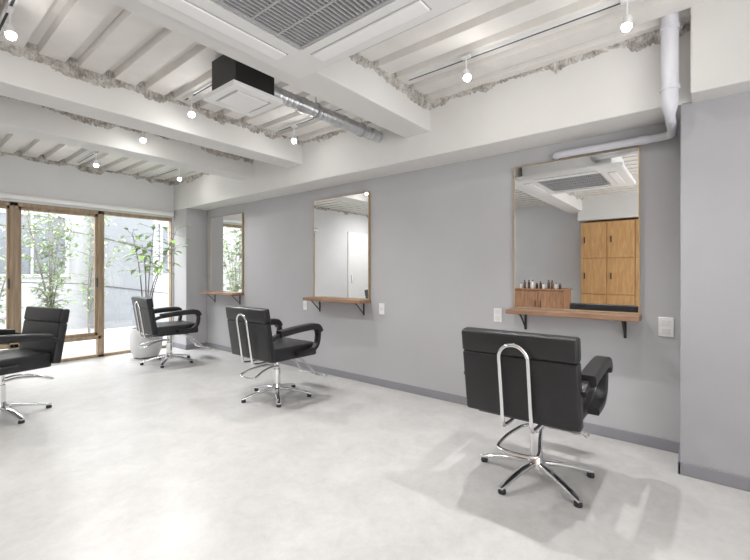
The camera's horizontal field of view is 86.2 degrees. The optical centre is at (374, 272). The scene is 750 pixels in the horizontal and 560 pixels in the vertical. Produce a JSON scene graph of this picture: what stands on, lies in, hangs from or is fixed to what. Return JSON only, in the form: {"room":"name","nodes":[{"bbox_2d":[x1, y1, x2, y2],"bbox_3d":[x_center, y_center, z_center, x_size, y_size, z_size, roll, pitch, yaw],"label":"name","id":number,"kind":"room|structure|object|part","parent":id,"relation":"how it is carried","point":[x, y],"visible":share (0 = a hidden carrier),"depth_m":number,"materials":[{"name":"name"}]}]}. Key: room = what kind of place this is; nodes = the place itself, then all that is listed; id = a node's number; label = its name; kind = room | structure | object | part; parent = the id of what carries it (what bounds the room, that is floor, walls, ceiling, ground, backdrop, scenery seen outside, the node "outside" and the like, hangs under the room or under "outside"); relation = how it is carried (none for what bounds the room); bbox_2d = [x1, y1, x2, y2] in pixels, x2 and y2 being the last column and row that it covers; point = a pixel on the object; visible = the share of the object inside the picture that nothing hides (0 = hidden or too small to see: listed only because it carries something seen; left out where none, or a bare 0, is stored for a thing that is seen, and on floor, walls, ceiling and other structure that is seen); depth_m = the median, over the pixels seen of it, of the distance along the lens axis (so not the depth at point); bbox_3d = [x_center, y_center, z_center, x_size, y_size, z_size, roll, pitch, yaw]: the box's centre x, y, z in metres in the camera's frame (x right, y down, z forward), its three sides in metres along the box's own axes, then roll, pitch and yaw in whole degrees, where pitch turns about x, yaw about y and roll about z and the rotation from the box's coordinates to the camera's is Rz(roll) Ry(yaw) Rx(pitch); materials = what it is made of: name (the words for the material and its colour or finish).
{"room":"salon","nodes":[
{"label":"salon","id":0,"kind":"room"},
{"bbox_2d":[2,321,167,357],"bbox_3d":[-6.361,1.335,7.081,5.200,0.230,11.000,0,0,39],"label":"ground","id":1,"kind":"structure","parent":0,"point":[115,339],"depth_m":6.94,"materials":[{"name":"white concrete"}]},
{"bbox_2d":[0,223,37,323],"bbox_3d":[-5.429,0.169,5.593,0.750,2.105,1.063,0,0,39],"label":"tree","id":2,"kind":"object","parent":1,"relation":"on","point":[27,245],"visible":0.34,"depth_m":5.73,"materials":[{"name":"green plant"}]},
{"bbox_2d":[21,211,84,307],"bbox_3d":[-5.235,-0.269,6.309,0.798,2.980,1.108,0,0,39],"label":"tree","id":3,"kind":"object","parent":1,"relation":"on","point":[52,295],"visible":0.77,"depth_m":6.35,"materials":[{"name":"green plant"}]},
{"bbox_2d":[0,208,167,332],"bbox_3d":[-7.206,-2.280,7.766,0.825,7.000,11.000,0,0,39],"label":"building","id":4,"kind":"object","parent":1,"relation":"on","point":[118,307],"visible":0.27,"depth_m":8.85,"materials":[{"name":"grey concrete"}]},
{"bbox_3d":[-7.007,-0.580,8.183,0.030,1.200,1.100,0,0,39],"label":"pane","id":5,"kind":"part","parent":4,"relation":"part of","materials":[{"name":"clear glass"}]},
{"bbox_3d":[-5.119,-0.580,10.514,0.030,1.200,0.900,0,0,39],"label":"pane","id":6,"kind":"part","parent":4,"relation":"part of","materials":[{"name":"clear glass"}]},
{"bbox_2d":[69,216,133,332],"bbox_3d":[-5.217,-0.171,7.553,0.780,2.782,1.040,0,0,39],"label":"tree","id":7,"kind":"object","parent":1,"relation":"on","point":[89,311],"visible":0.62,"depth_m":7.50,"materials":[{"name":"green plant"}]},
{"bbox_2d":[0,155,173,346],"bbox_3d":[-4.990,-0.230,4.524,0.150,2.860,5.950,0,0,39],"label":"wall","id":8,"kind":"structure","parent":0,"point":[18,175],"depth_m":5.58,"materials":[{"name":"paint"}]},
{"bbox_2d":[0,200,13,349],"bbox_3d":[-4.691,0.155,4.838,0.120,2.090,0.495,0,0,39],"label":"window","id":9,"kind":"structure","parent":8,"relation":"in","point":[8,205],"depth_m":4.99,"materials":[{"name":"brown wood"}]},
{"bbox_3d":[-4.703,0.025,4.847,0.050,1.730,0.415,0,0,39],"label":"sash","id":10,"kind":"part","parent":9,"relation":"part of","materials":[{"name":"brown wood"}]},
{"bbox_2d":[14,202,101,363],"bbox_3d":[-4.238,0.155,5.397,0.120,2.090,0.945,0,0,39],"label":"window","id":11,"kind":"structure","parent":8,"relation":"in","point":[97,334],"depth_m":5.51,"materials":[{"name":"brown wood"}]},
{"bbox_2d":[0,192,173,216],"bbox_3d":[-4.025,-0.950,5.524,0.090,0.080,2.420,0,0,39],"label":"roller blind","id":12,"kind":"object","parent":11,"relation":"attached to","point":[2,194],"visible":1,"depth_m":5.49,"materials":[{"name":"white fabric"}]},
{"bbox_2d":[0,150,172,185],"bbox_3d":[-5.025,-1.481,4.333,0.048,0.188,5.610,0,0,39],"label":"trim","id":13,"kind":"structure","parent":8,"relation":"attached to","point":[82,167],"depth_m":5.56,"materials":[{"name":"concrete"}]},
{"bbox_2d":[101,211,171,356],"bbox_3d":[-3.642,0.155,6.157,0.090,2.090,0.985,0,0,39],"label":"window","id":14,"kind":"structure","parent":8,"relation":"in","point":[106,213],"depth_m":5.99,"materials":[{"name":"brown wood"}]},
{"bbox_2d":[173,173,208,184],"bbox_3d":[-2.544,-1.478,5.910,1.908,0.194,0.048,0,0,39],"label":"trim","id":15,"kind":"structure","parent":8,"relation":"attached to","point":[192,178],"depth_m":6.15,"materials":[{"name":"concrete"}]},
{"bbox_2d":[0,0,710,180],"bbox_3d":[-1.158,-1.570,1.510,9.900,0.180,6.290,0,0,39],"label":"ceiling","id":16,"kind":"structure","parent":0,"point":[102,35],"depth_m":2.64,"materials":[{"name":"white paint"}]},
{"bbox_2d":[0,0,17,34],"bbox_3d":[-1.924,-1.469,2.137,1.080,0.026,0.034,0,0,39],"label":"track rail","id":17,"kind":"object","parent":16,"relation":"attached to","point":[4,16],"visible":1,"depth_m":2.27,"materials":[{"name":"white metal"}]},
{"bbox_2d":[3,5,16,39],"bbox_3d":[-2.006,-1.369,2.206,0.069,0.178,0.053,0,0,39],"label":"track spotlight","id":18,"kind":"object","parent":17,"relation":"attached to","point":[9,31],"visible":1,"depth_m":2.19,"materials":[{"name":"white plastic"}]},
{"bbox_2d":[76,151,97,162],"bbox_3d":[-3.391,-1.469,4.869,1.400,0.026,0.034,0,0,39],"label":"track rail","id":19,"kind":"object","parent":16,"relation":"attached to","point":[93,152],"visible":0.54,"depth_m":5.06,"materials":[{"name":"white metal"}]},
{"bbox_2d":[93,152,98,166],"bbox_3d":[-3.383,-1.369,4.860,0.069,0.178,0.053,0,0,39],"label":"track spotlight","id":20,"kind":"object","parent":19,"relation":"attached to","point":[95,163],"visible":1,"depth_m":4.85,"materials":[{"name":"white plastic"}]},
{"bbox_2d":[0,96,251,179],"bbox_3d":[-3.447,-1.445,3.062,0.272,0.430,5.620,0,0,39],"label":"beam","id":21,"kind":"structure","parent":16,"relation":"attached to","point":[17,117],"depth_m":3.95,"materials":[{"name":"white paint"}]},
{"bbox_2d":[0,95,252,163],"bbox_3d":[-3.331,-1.478,2.961,0.048,0.195,5.610,0,0,39],"label":"trim","id":22,"kind":"structure","parent":16,"relation":"attached to","point":[90,121],"depth_m":3.90,"materials":[{"name":"concrete"}]},
{"bbox_2d":[0,50,301,167],"bbox_3d":[-2.689,-1.445,2.448,0.270,0.430,5.620,0,0,39],"label":"beam","id":23,"kind":"structure","parent":16,"relation":"attached to","point":[21,78],"depth_m":3.21,"materials":[{"name":"white paint"}]},
{"bbox_2d":[0,41,303,145],"bbox_3d":[-2.573,-1.480,2.348,0.048,0.190,5.610,0,0,39],"label":"trim","id":24,"kind":"structure","parent":16,"relation":"attached to","point":[70,68],"depth_m":3.04,"materials":[{"name":"concrete"}]},
{"bbox_2d":[154,167,176,176],"bbox_3d":[-2.781,-1.469,5.623,1.400,0.026,0.034,0,0,39],"label":"track rail","id":25,"kind":"object","parent":16,"relation":"attached to","point":[175,168],"visible":0.54,"depth_m":5.81,"materials":[{"name":"white metal"}]},
{"bbox_2d":[177,168,181,180],"bbox_3d":[-2.718,-1.369,5.570,0.067,0.179,0.053,0,0,39],"label":"track spotlight","id":26,"kind":"object","parent":25,"relation":"attached to","point":[179,178],"visible":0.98,"depth_m":5.56,"materials":[{"name":"white plastic"}]},
{"bbox_2d":[183,80,211,100],"bbox_3d":[-1.363,-1.469,3.188,0.630,0.026,0.034,0,0,39],"label":"track rail","id":27,"kind":"object","parent":16,"relation":"attached to","point":[208,85],"visible":0.56,"depth_m":3.21,"materials":[{"name":"white metal"}]},
{"bbox_2d":[188,95,194,117],"bbox_3d":[-1.514,-1.369,3.307,0.052,0.178,0.070,0,0,-37],"label":"track spotlight","id":28,"kind":"object","parent":27,"relation":"attached to","point":[191,112],"visible":1,"depth_m":3.29,"materials":[{"name":"white plastic"}]},
{"bbox_2d":[203,55,282,116],"bbox_3d":[-0.906,-1.357,2.774,0.380,0.366,0.390,0,0,39],"label":"ventilation unit","id":29,"kind":"object","parent":16,"relation":"attached to","point":[238,87],"visible":0.91,"depth_m":2.69,"materials":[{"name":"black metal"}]},
{"bbox_3d":[-0.910,-1.187,2.770,0.240,0.026,0.240,0,0,39],"label":"plate","id":30,"kind":"part","parent":29,"relation":"part of","materials":[{"name":"white plastic"}]},
{"bbox_3d":[-0.910,-1.195,2.770,0.380,0.030,0.380,0,0,39],"label":"frame","id":31,"kind":"part","parent":29,"relation":"part of","materials":[{"name":"white plastic"}]},
{"bbox_2d":[106,0,429,137],"bbox_3d":[-1.387,-1.445,1.393,0.270,0.430,5.620,0,0,39],"label":"beam","id":32,"kind":"structure","parent":16,"relation":"attached to","point":[345,84],"depth_m":2.74,"materials":[{"name":"white paint"}]},
{"bbox_2d":[137,0,469,78],"bbox_3d":[-0.353,-1.315,1.566,1.220,0.330,1.190,0,0,39],"label":"air conditioner","id":33,"kind":"object","parent":16,"relation":"attached to","point":[298,38],"visible":1,"depth_m":1.86,"materials":[{"name":"white plastic"}]},
{"bbox_2d":[212,0,392,49],"bbox_3d":[-0.349,-1.172,1.567,0.715,0.024,0.755,0,0,39],"label":"grille","id":34,"kind":"object","parent":33,"relation":"attached to","point":[298,24],"depth_m":1.82,"materials":[{"name":"white metal"}]},
{"bbox_2d":[276,107,341,131],"bbox_3d":[-0.564,-1.469,3.777,1.130,0.026,0.034,0,0,39],"label":"track rail","id":35,"kind":"object","parent":16,"relation":"attached to","point":[335,109],"visible":0.44,"depth_m":3.90,"materials":[{"name":"white metal"}]},
{"bbox_2d":[291,125,296,142],"bbox_3d":[-0.801,-1.369,3.966,0.064,0.178,0.062,0,0,39],"label":"track spotlight","id":36,"kind":"object","parent":35,"relation":"attached to","point":[294,139],"visible":1,"depth_m":3.95,"materials":[{"name":"white plastic"}]},
{"bbox_2d":[277,87,382,142],"bbox_3d":[-0.347,-1.379,3.369,0.122,0.281,1.240,0,0,39],"label":"duct","id":37,"kind":"object","parent":16,"relation":"hanging from","point":[301,104],"visible":0.94,"depth_m":3.26,"materials":[{"name":"metal"}]},
{"bbox_2d":[303,121,371,142],"bbox_3d":[-0.287,-1.491,4.083,1.405,0.168,0.048,0,0,39],"label":"trim","id":38,"kind":"structure","parent":16,"relation":"attached to","point":[320,138],"depth_m":4.27,"materials":[{"name":"concrete"}]},
{"bbox_2d":[349,53,431,109],"bbox_3d":[-1.271,-1.479,1.293,0.048,0.192,5.610,0,0,39],"label":"trim","id":39,"kind":"structure","parent":16,"relation":"attached to","point":[415,96],"depth_m":3.07,"materials":[{"name":"concrete"}]},
{"bbox_2d":[407,0,620,80],"bbox_3d":[0.871,-1.469,2.537,1.600,0.026,0.034,0,0,39],"label":"track rail","id":40,"kind":"object","parent":16,"relation":"attached to","point":[613,3],"visible":1,"depth_m":2.48,"materials":[{"name":"white metal"}]},
{"bbox_2d":[461,54,470,81],"bbox_3d":[0.612,-1.369,2.691,0.053,0.177,0.073,0,0,-25],"label":"track spotlight","id":41,"kind":"object","parent":40,"relation":"attached to","point":[466,75],"visible":1,"depth_m":2.68,"materials":[{"name":"white plastic"}]},
{"bbox_2d":[620,0,633,31],"bbox_3d":[1.339,-1.369,2.130,0.060,0.179,0.066,0,0,39],"label":"track spotlight","id":42,"kind":"object","parent":40,"relation":"attached to","point":[626,25],"visible":1,"depth_m":2.12,"materials":[{"name":"white plastic"}]},
{"bbox_2d":[431,20,690,107],"bbox_3d":[1.160,-1.482,2.910,1.780,0.186,0.048,0,0,39],"label":"trim","id":43,"kind":"structure","parent":16,"relation":"attached to","point":[635,43],"depth_m":2.72,"materials":[{"name":"concrete"}]},
{"bbox_3d":[-2.192,-1.469,3.872,0.480,0.026,0.034,0,0,39],"label":"track rail","id":44,"kind":"object","parent":16,"relation":"attached to","visible":0},
{"bbox_2d":[140,131,145,142],"bbox_3d":[-2.284,-1.369,3.945,0.069,0.178,0.053,0,0,39],"label":"track spotlight","id":45,"kind":"object","parent":44,"relation":"attached to","point":[142,136],"visible":0.76,"depth_m":3.93,"materials":[{"name":"white plastic"}]},
{"bbox_2d":[0,347,749,559],"bbox_3d":[-1.202,1.250,1.456,9.900,0.100,6.150,0,0,39],"label":"floor","id":46,"kind":"structure","parent":0,"point":[129,460],"depth_m":2.33,"materials":[{"name":"grey concrete"}]},
{"bbox_2d":[0,306,69,423],"bbox_3d":[-3.144,0.755,3.277,0.706,0.891,0.932,0,0,26],"label":"chair","id":47,"kind":"object","parent":46,"relation":"on","point":[41,340],"visible":1,"depth_m":3.44,"materials":[{"name":"black leather"}]},
{"bbox_3d":[-2.951,1.138,3.256,0.309,0.079,0.054,0,0,26],"label":"leg","id":48,"kind":"part","parent":47,"relation":"part of","materials":[{"name":"silver metal"}]},
{"bbox_3d":[-3.124,0.742,3.318,0.524,0.125,0.535,0,0,26],"label":"seat","id":49,"kind":"part","parent":47,"relation":"part of","materials":[{"name":"black leather"}]},
{"bbox_3d":[-2.994,1.138,3.470,0.053,0.079,0.308,0,0,42],"label":"leg","id":50,"kind":"part","parent":47,"relation":"part of","materials":[{"name":"silver metal"}]},
{"bbox_3d":[-2.844,0.641,3.208,0.060,0.260,0.577,0,0,26],"label":"armrest","id":51,"kind":"part","parent":47,"relation":"part of","materials":[{"name":"black leather"}]},
{"bbox_3d":[-2.988,0.606,3.597,0.606,0.348,0.116,0,0,26],"label":"backrest","id":52,"kind":"part","parent":47,"relation":"part of","materials":[{"name":"black leather"}]},
{"bbox_2d":[117,223,191,358],"bbox_3d":[-3.188,0.239,5.760,0.670,1.922,1.000,0,0,39],"label":"potted plant","id":53,"kind":"object","parent":46,"relation":"on","point":[153,350],"visible":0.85,"depth_m":5.65,"materials":[{"name":"green plant"}]},
{"bbox_3d":[-3.277,0.990,5.742,0.430,0.420,0.430,0,0,39],"label":"pot","id":54,"kind":"part","parent":53,"relation":"part of","materials":[{"name":"ceramic"}]},
{"bbox_3d":[-3.183,0.059,5.763,0.433,1.564,0.754,0,0,39],"label":"stem","id":55,"kind":"part","parent":53,"relation":"part of","materials":[{"name":"green plant"}]},
{"bbox_2d":[131,296,211,367],"bbox_3d":[-2.728,0.755,5.443,0.706,0.891,0.932,0,0,43],"label":"chair","id":56,"kind":"object","parent":46,"relation":"on","point":[144,312],"visible":1,"depth_m":5.21,"materials":[{"name":"black leather"}]},
{"bbox_3d":[-2.971,0.606,5.183,0.606,0.348,0.116,0,0,43],"label":"backrest","id":57,"kind":"part","parent":56,"relation":"part of","materials":[{"name":"black leather"}]},
{"bbox_3d":[-2.928,1.138,5.303,0.308,0.079,0.053,0,0,-31],"label":"leg","id":58,"kind":"part","parent":56,"relation":"part of","materials":[{"name":"silver metal"}]},
{"bbox_3d":[-2.730,1.138,5.219,0.053,0.079,0.308,0,0,-13],"label":"leg","id":59,"kind":"part","parent":56,"relation":"part of","materials":[{"name":"silver metal"}]},
{"bbox_3d":[-2.994,0.641,5.597,0.060,0.260,0.577,0,0,43],"label":"armrest","id":60,"kind":"part","parent":56,"relation":"part of","materials":[{"name":"black leather"}]},
{"bbox_3d":[-2.759,0.742,5.410,0.524,0.125,0.535,0,0,43],"label":"seat","id":61,"kind":"part","parent":56,"relation":"part of","materials":[{"name":"black leather"}]},
{"bbox_3d":[-2.556,0.641,5.188,0.060,0.260,0.577,0,0,43],"label":"armrest","id":62,"kind":"part","parent":56,"relation":"part of","materials":[{"name":"black leather"}]},
{"bbox_3d":[-2.589,1.138,5.381,0.308,0.079,0.053,0,0,5],"label":"leg","id":63,"kind":"part","parent":56,"relation":"part of","materials":[{"name":"silver metal"}]},
{"bbox_2d":[225,305,326,406],"bbox_3d":[-0.917,0.755,3.952,0.706,0.891,0.932,0,0,39],"label":"chair","id":64,"kind":"object","parent":46,"relation":"on","point":[250,331],"visible":1,"depth_m":3.69,"materials":[{"name":"black leather"}]},
{"bbox_3d":[-1.141,0.606,3.675,0.606,0.348,0.116,0,0,39],"label":"backrest","id":65,"kind":"part","parent":64,"relation":"part of","materials":[{"name":"black leather"}]},
{"bbox_3d":[-1.107,1.138,3.797,0.308,0.079,0.053,0,0,-35],"label":"leg","id":66,"kind":"part","parent":64,"relation":"part of","materials":[{"name":"silver metal"}]},
{"bbox_3d":[-1.101,1.138,4.016,0.309,0.079,0.054,0,0,39],"label":"leg","id":67,"kind":"part","parent":64,"relation":"part of","materials":[{"name":"silver metal"}]},
{"bbox_3d":[-0.904,1.138,3.728,0.053,0.079,0.308,0,0,-17],"label":"leg","id":68,"kind":"part","parent":64,"relation":"part of","materials":[{"name":"silver metal"}]},
{"bbox_3d":[-0.947,0.742,3.916,0.524,0.125,0.535,0,0,39],"label":"seat","id":69,"kind":"part","parent":64,"relation":"part of","materials":[{"name":"black leather"}]},
{"bbox_3d":[-0.898,1.138,4.075,0.053,0.079,0.308,0,0,19],"label":"leg","id":70,"kind":"part","parent":64,"relation":"part of","materials":[{"name":"silver metal"}]},
{"bbox_3d":[-0.775,1.138,3.899,0.308,0.079,0.053,0,0,1],"label":"leg","id":71,"kind":"part","parent":64,"relation":"part of","materials":[{"name":"silver metal"}]},
{"bbox_3d":[-0.728,0.641,3.709,0.060,0.260,0.577,0,0,39],"label":"armrest","id":72,"kind":"part","parent":64,"relation":"part of","materials":[{"name":"black leather"}]},
{"bbox_3d":[-0.674,1.050,4.252,0.320,0.034,0.099,0,0,39],"label":"foot plate","id":73,"kind":"part","parent":64,"relation":"part of","materials":[{"name":"silver metal"}]},
{"bbox_2d":[461,327,612,507],"bbox_3d":[0.993,0.755,2.418,0.706,0.891,0.932,0,0,39],"label":"chair","id":74,"kind":"object","parent":46,"relation":"on","point":[538,379],"visible":1,"depth_m":2.12,"materials":[{"name":"black leather"}]},
{"bbox_3d":[0.810,1.138,2.482,0.309,0.079,0.054,0,0,39],"label":"leg","id":75,"kind":"part","parent":74,"relation":"part of","materials":[{"name":"silver metal"}]},
{"bbox_3d":[0.803,1.138,2.263,0.308,0.079,0.053,0,0,-35],"label":"leg","id":76,"kind":"part","parent":74,"relation":"part of","materials":[{"name":"silver metal"}]},
{"bbox_3d":[0.769,0.606,2.141,0.606,0.348,0.116,0,0,39],"label":"backrest","id":77,"kind":"part","parent":74,"relation":"part of","materials":[{"name":"black leather"}]},
{"bbox_3d":[0.964,0.742,2.382,0.524,0.125,0.535,0,0,39],"label":"seat","id":78,"kind":"part","parent":74,"relation":"part of","materials":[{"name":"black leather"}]},
{"bbox_3d":[1.006,1.138,2.193,0.053,0.079,0.308,0,0,-17],"label":"leg","id":79,"kind":"part","parent":74,"relation":"part of","materials":[{"name":"silver metal"}]},
{"bbox_3d":[1.236,1.050,2.718,0.320,0.034,0.099,0,0,39],"label":"foot plate","id":80,"kind":"part","parent":74,"relation":"part of","materials":[{"name":"silver metal"}]},
{"bbox_3d":[1.135,1.138,2.365,0.308,0.079,0.053,0,0,1],"label":"leg","id":81,"kind":"part","parent":74,"relation":"part of","materials":[{"name":"silver metal"}]},
{"bbox_3d":[1.182,0.641,2.175,0.060,0.260,0.577,0,0,39],"label":"armrest","id":82,"kind":"part","parent":74,"relation":"part of","materials":[{"name":"black leather"}]},
{"bbox_2d":[207,120,679,441],"bbox_3d":[0.728,-0.230,3.799,9.650,2.860,0.120,0,0,39],"label":"wall","id":83,"kind":"structure","parent":0,"point":[442,237],"depth_m":3.76,"materials":[{"name":"grey paint"}]},
{"bbox_2d":[174,208,206,344],"bbox_3d":[-3.004,0.092,6.524,0.420,2.215,0.340,0,0,39],"label":"column","id":84,"kind":"structure","parent":83,"relation":"attached to","point":[190,280],"depth_m":6.39,"materials":[{"name":"grey paint"}]},
{"bbox_2d":[201,291,243,304],"bbox_3d":[-2.321,0.378,6.068,0.900,0.175,0.190,0,0,39],"label":"wall shelf","id":85,"kind":"object","parent":83,"relation":"attached to","point":[214,293],"visible":1,"depth_m":5.96,"materials":[{"name":"brown wood"}]},
{"bbox_2d":[211,213,243,292],"bbox_3d":[-2.271,-0.295,6.130,0.880,1.170,0.030,0,0,39],"label":"wall mirror","id":86,"kind":"object","parent":83,"relation":"attached to","point":[227,231],"visible":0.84,"depth_m":6.09,"materials":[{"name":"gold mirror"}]},
{"bbox_2d":[303,300,306,309],"bbox_3d":[-0.872,0.400,5.009,0.070,0.118,0.012,0,0,39],"label":"wall outlet","id":87,"kind":"object","parent":83,"relation":"attached to","point":[304,301],"visible":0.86,"depth_m":5.01,"materials":[{"name":"white plastic"}]},
{"bbox_2d":[303,297,370,314],"bbox_3d":[-0.452,0.378,4.554,0.900,0.175,0.190,0,0,39],"label":"wall shelf","id":88,"kind":"object","parent":83,"relation":"attached to","point":[322,299],"visible":1,"depth_m":4.40,"materials":[{"name":"brown wood"}]},
{"bbox_2d":[313,192,369,299],"bbox_3d":[-0.401,-0.295,4.616,0.880,1.170,0.030,0,0,39],"label":"wall mirror","id":89,"kind":"object","parent":83,"relation":"attached to","point":[341,224],"visible":0.99,"depth_m":4.59,"materials":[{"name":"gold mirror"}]},
{"bbox_2d":[379,303,384,314],"bbox_3d":[0.071,0.380,4.245,0.070,0.118,0.012,0,0,39],"label":"wall outlet","id":90,"kind":"object","parent":83,"relation":"attached to","point":[381,305],"visible":1,"depth_m":4.24,"materials":[{"name":"white plastic"}]},
{"bbox_2d":[174,43,679,210],"bbox_3d":[-0.618,-1.337,4.592,6.560,0.645,0.340,0,0,39],"label":"beam","id":91,"kind":"structure","parent":83,"relation":"attached to","point":[615,90],"depth_m":3.19,"materials":[{"name":"white paint"}]},
{"bbox_2d":[173,342,749,491],"bbox_3d":[0.579,1.163,3.615,9.650,0.075,0.352,0,0,39],"label":"baseboard","id":92,"kind":"structure","parent":83,"relation":"attached to","point":[636,438],"depth_m":2.92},
{"bbox_2d":[494,308,501,321],"bbox_3d":[1.055,0.362,3.448,0.070,0.118,0.012,0,0,39],"label":"wall outlet","id":93,"kind":"object","parent":83,"relation":"attached to","point":[497,311],"visible":1,"depth_m":3.44,"materials":[{"name":"white plastic"}]},
{"bbox_2d":[505,308,641,337],"bbox_3d":[1.456,0.378,3.010,0.900,0.175,0.190,0,0,39],"label":"wall shelf","id":94,"kind":"object","parent":83,"relation":"attached to","point":[623,318],"visible":1,"depth_m":2.91,"materials":[{"name":"brown wood"}]},
{"bbox_2d":[514,146,639,314],"bbox_3d":[1.506,-0.295,3.072,0.880,1.170,0.030,0,0,39],"label":"wall mirror","id":95,"kind":"object","parent":83,"relation":"attached to","point":[577,219],"visible":1,"depth_m":3.04,"materials":[{"name":"clear mirror"}]},
{"bbox_2d":[553,12,679,159],"bbox_3d":[1.707,-1.230,2.775,0.397,0.700,0.942,0,0,-20],"label":"drain pipe","id":96,"kind":"object","parent":83,"relation":"attached to","point":[670,24],"visible":0.98,"depth_m":2.31,"materials":[{"name":"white plastic"}]},
{"bbox_2d":[658,317,673,336],"bbox_3d":[1.967,0.365,2.710,0.085,0.130,0.012,0,0,39],"label":"wall outlet","id":97,"kind":"object","parent":83,"relation":"attached to","point":[665,324],"visible":1,"depth_m":2.71,"materials":[{"name":"white plastic"}]},
{"bbox_2d":[662,320,669,325],"bbox_3d":[1.964,0.336,2.707,0.048,0.039,0.004,0,0,39],"label":"socket","id":98,"kind":"object","parent":97,"relation":"attached to","point":[664,322],"depth_m":2.71,"materials":[{"name":"white plastic"}]},
{"bbox_2d":[662,328,669,333],"bbox_3d":[1.964,0.394,2.707,0.048,0.039,0.004,0,0,39],"label":"socket","id":99,"kind":"object","parent":97,"relation":"attached to","point":[664,330],"depth_m":2.71,"materials":[{"name":"white plastic"}]},
{"bbox_2d":[678,31,690,114],"bbox_3d":[1.949,-1.333,2.514,0.065,0.655,0.340,0,0,39],"label":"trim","id":100,"kind":"structure","parent":83,"relation":"attached to","point":[685,39],"depth_m":2.38,"materials":[{"name":"white paint"}]},
{"bbox_2d":[680,91,749,477],"bbox_3d":[3.132,0.092,1.556,3.090,2.215,0.340,0,0,39],"label":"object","id":101,"kind":"structure","parent":83,"relation":"attached to","point":[714,133],"depth_m":2.29,"materials":[{"name":"grey paint"}]},
{"bbox_2d":[691,0,749,102],"bbox_3d":[3.098,-1.330,1.474,3.040,0.660,0.510,0,0,39],"label":"beam","id":102,"kind":"structure","parent":83,"relation":"attached to","point":[720,29],"depth_m":2.16,"materials":[{"name":"white paint"}]}
]}

